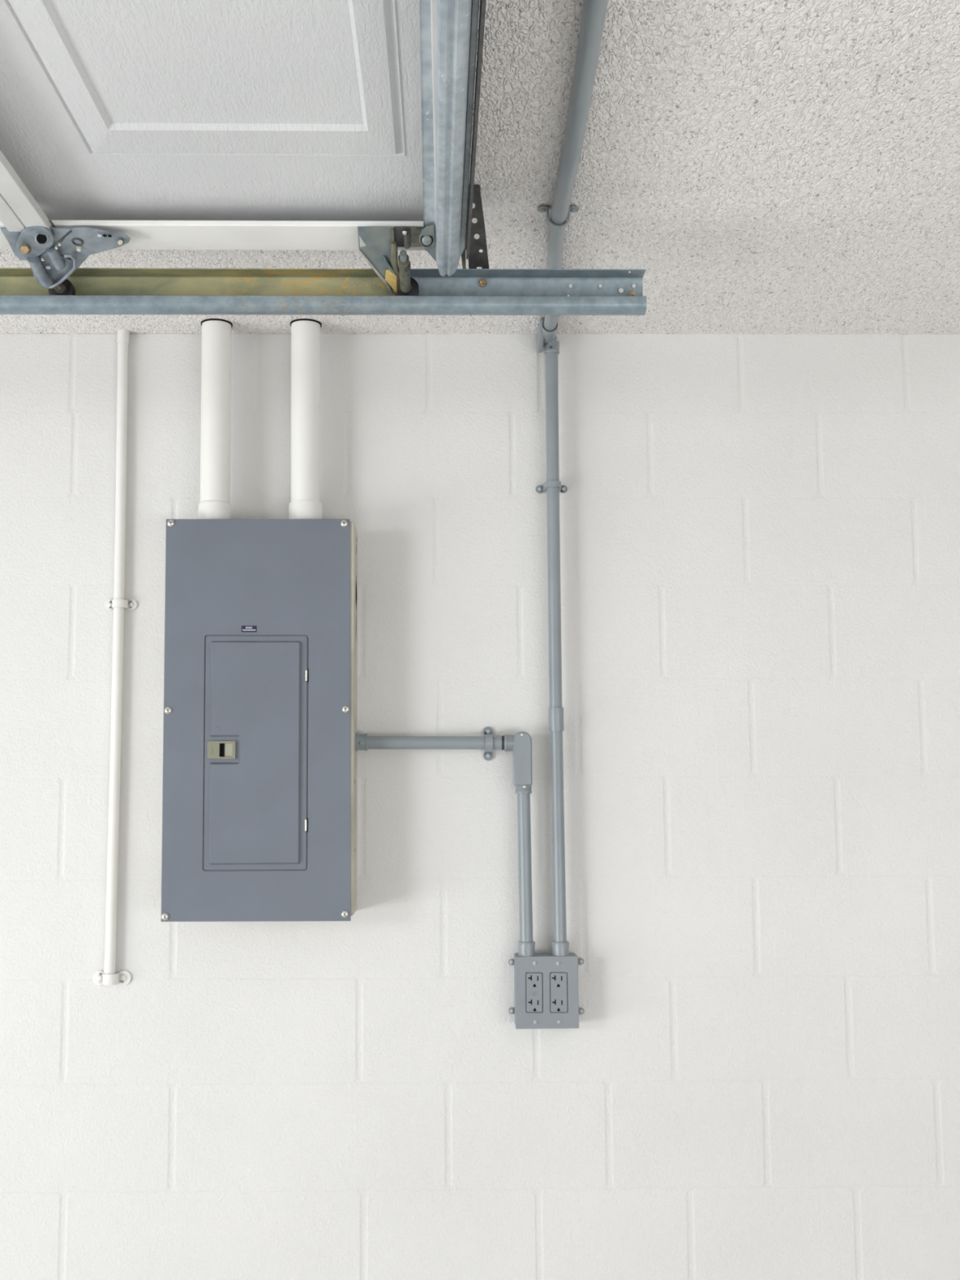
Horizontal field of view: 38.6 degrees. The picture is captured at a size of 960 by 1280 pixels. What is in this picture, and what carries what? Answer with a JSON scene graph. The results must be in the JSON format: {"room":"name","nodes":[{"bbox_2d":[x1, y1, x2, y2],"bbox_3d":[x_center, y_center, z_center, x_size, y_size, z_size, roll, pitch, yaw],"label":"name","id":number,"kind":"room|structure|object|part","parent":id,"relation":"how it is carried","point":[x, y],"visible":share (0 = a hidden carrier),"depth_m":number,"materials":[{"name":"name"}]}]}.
{"room":"residential garage","nodes":[
{"label":"residential garage","id":0,"kind":"room"},
{"bbox_2d":[0,333,959,1279],"bbox_3d":[0.030,0.525,3.062,6.200,2.524,0.200,0,-6,-1],"label":"wall","id":1,"kind":"structure","parent":0,"point":[758,1077],"depth_m":2.97,"materials":[{"name":"white paint"}]},
{"bbox_2d":[92,328,137,985],"bbox_3d":[-0.788,0.019,2.982,0.082,1.435,0.029,0,-6,-1],"label":"conduit","id":2,"kind":"object","parent":1,"relation":"attached to","point":[107,977],"visible":1,"depth_m":2.97,"materials":[{"name":"paint"}]},
{"bbox_2d":[160,519,357,921],"bbox_3d":[-0.465,0.168,2.922,0.397,0.841,0.135,0,-6,-1],"label":"breaker panel","id":3,"kind":"object","parent":1,"relation":"attached to","point":[260,772],"visible":1,"depth_m":2.86,"materials":[{"name":"grey metal"}]},
{"bbox_2d":[198,320,231,519],"bbox_3d":[-0.576,-0.480,2.992,0.070,0.474,0.070,0,-6,-1],"label":"pipe","id":4,"kind":"object","parent":3,"relation":"attached to","point":[215,388],"visible":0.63,"depth_m":2.97,"materials":[{"name":"paint"}]},
{"bbox_2d":[242,626,255,631],"bbox_3d":[-0.485,-0.024,2.881,0.027,0.008,0.001,0,-6,-1],"label":"print","id":5,"kind":"object","parent":3,"relation":"on","point":[244,628],"depth_m":2.88},
{"bbox_3d":[-0.467,0.233,2.856,0.213,0.485,0.003,0,-6,-1],"label":"panel door","id":6,"kind":"part","parent":3,"relation":"part of","materials":[{"name":"metal"}]},
{"bbox_2d":[288,320,322,519],"bbox_3d":[-0.380,-0.481,2.997,0.072,0.474,0.072,0,-6,-1],"label":"pipe","id":7,"kind":"object","parent":3,"relation":"attached to","point":[304,504],"visible":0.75,"depth_m":2.97,"materials":[{"name":"paint"}]},
{"bbox_2d":[355,726,504,760],"bbox_3d":[-0.107,0.224,2.959,0.321,0.073,0.060,0,-6,-1],"label":"conduit","id":8,"kind":"object","parent":3,"relation":"attached to","point":[366,742],"visible":1,"depth_m":2.94,"materials":[{"name":"grey paint"}]},
{"bbox_2d":[503,731,532,793],"bbox_3d":[0.082,0.264,2.947,0.059,0.133,0.042,0,-6,-1],"label":"conduit elbow","id":9,"kind":"object","parent":8,"relation":"attached to","point":[521,743],"visible":1,"depth_m":2.93,"materials":[{"name":"grey paint"}]},
{"bbox_2d":[508,952,584,1029],"bbox_3d":[0.143,0.743,2.908,0.163,0.149,0.066,0,-6,-1],"label":"outlet box","id":10,"kind":"object","parent":1,"relation":"attached to","point":[546,989],"visible":1,"depth_m":2.88,"materials":[{"name":"grey paint"}]},
{"bbox_2d":[516,793,535,956],"bbox_3d":[0.098,0.493,2.925,0.036,0.352,0.036,0,-6,-1],"label":"conduit","id":11,"kind":"object","parent":10,"relation":"attached to","point":[526,944],"visible":0.98,"depth_m":2.91,"materials":[{"name":"grey paint"}]},
{"bbox_2d":[526,973,542,1012],"bbox_3d":[0.114,0.740,2.880,0.033,0.080,0.004,0,-6,-1],"label":"receptacle","id":12,"kind":"object","parent":10,"relation":"attached to","point":[534,980],"depth_m":2.88,"materials":[{"name":"grey paint"}]},
{"bbox_2d":[550,973,567,1012],"bbox_3d":[0.165,0.741,2.881,0.035,0.081,0.004,0,-6,-1],"label":"receptacle","id":13,"kind":"object","parent":10,"relation":"attached to","point":[558,981],"depth_m":2.88,"materials":[{"name":"grey paint"}]},
{"bbox_2d":[535,351,568,955],"bbox_3d":[0.163,0.008,2.990,0.071,1.330,0.058,0,-6,-1],"label":"conduit","id":14,"kind":"object","parent":1,"relation":"attached to","point":[560,945],"visible":1,"depth_m":2.97,"materials":[{"name":"grey paint"}]},
{"bbox_2d":[537,318,559,354],"bbox_3d":[0.153,-0.668,3.031,0.048,0.057,0.118,0,-6,-1],"label":"conduit","id":15,"kind":"object","parent":14,"relation":"attached to","point":[546,339],"visible":0.84,"depth_m":3.03,"materials":[{"name":"grey paint"}]},
{"bbox_2d":[0,0,959,334],"bbox_3d":[0.093,-1.077,0.120,6.600,0.124,6.400,0,-6,-1],"label":"ceiling","id":16,"kind":"structure","parent":0,"point":[768,166],"depth_m":2.31,"materials":[{"name":"white paint"}]},
{"bbox_2d":[461,184,488,315],"bbox_3d":[-0.007,-0.674,2.379,0.052,0.195,0.116,0,-6,-1],"label":"hanger","id":17,"kind":"object","parent":16,"relation":"attached to","point":[477,236],"visible":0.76,"depth_m":2.39,"materials":[{"name":"metal"}]},
{"bbox_2d":[0,267,646,315],"bbox_3d":[-1.260,-0.602,2.372,3.099,0.075,0.045,0,-6,-1],"label":"door track","id":18,"kind":"object","parent":17,"relation":"hanging from","point":[98,291],"visible":1,"depth_m":2.40,"materials":[{"name":"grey metal"}]},
{"bbox_2d":[0,0,486,295],"bbox_3d":[-1.206,-0.895,0.086,2.559,0.117,4.631,0,-6,-1],"label":"garage door","id":19,"kind":"structure","parent":18,"relation":"attached to","point":[125,124],"depth_m":1.97,"materials":[{"name":"paint"}]},
{"bbox_3d":[-0.700,-0.935,0.018,0.031,0.056,4.463,0,-6,-1],"label":"long rail","id":20,"kind":"part","parent":19,"relation":"part of","materials":[{"name":"metal"}]},
{"bbox_3d":[-0.665,-0.935,0.018,0.036,0.056,4.463,0,-6,-1],"label":"long rail","id":21,"kind":"part","parent":19,"relation":"part of","materials":[{"name":"metal"}]},
{"bbox_2d":[19,243,31,254],"bbox_3d":[-0.746,-0.642,2.251,0.019,0.016,0.013,0,-6,-1],"label":"bolt","id":22,"kind":"object","parent":19,"relation":"in","point":[24,248],"depth_m":2.25,"materials":[{"name":"gold metal"}]},
{"bbox_3d":[-0.734,-0.612,2.364,0.010,0.011,0.037,-3,-7,21],"label":"roller stem","id":23,"kind":"part","parent":19,"relation":"part of","materials":[{"name":"grey metal"}]},
{"bbox_3d":[-0.128,-0.636,2.284,0.012,0.018,0.033,0,-6,-1],"label":"stem","id":24,"kind":"part","parent":19,"relation":"part of","materials":[{"name":"metal"}]},
{"bbox_3d":[-0.096,-0.664,2.257,0.040,0.016,0.054,0,-6,-1],"label":"bracket arm","id":25,"kind":"part","parent":19,"relation":"part of","materials":[{"name":"grey metal"}]},
{"bbox_3d":[-0.006,-0.938,0.034,0.029,0.056,4.463,0,-6,-1],"label":"long rail","id":26,"kind":"part","parent":19,"relation":"part of","materials":[{"name":"metal"}]},
{"bbox_3d":[-0.025,-0.701,2.434,0.017,0.094,0.003,0,-6,-1],"label":"angle leg","id":27,"kind":"part","parent":17,"relation":"part of","materials":[{"name":"grey metal"}]},
{"bbox_3d":[-0.005,-0.712,2.383,0.037,0.119,0.120,-1,-6,3],"label":"strap plate","id":28,"kind":"part","parent":17,"relation":"part of","materials":[{"name":"metal"}]},
{"bbox_2d":[537,0,608,330],"bbox_3d":[0.146,-0.772,2.166,0.078,0.038,1.670,0,-6,-1],"label":"conduit","id":29,"kind":"object","parent":16,"relation":"attached to","point":[594,11],"visible":0.97,"depth_m":2.07,"materials":[{"name":"grey paint"}]}
]}

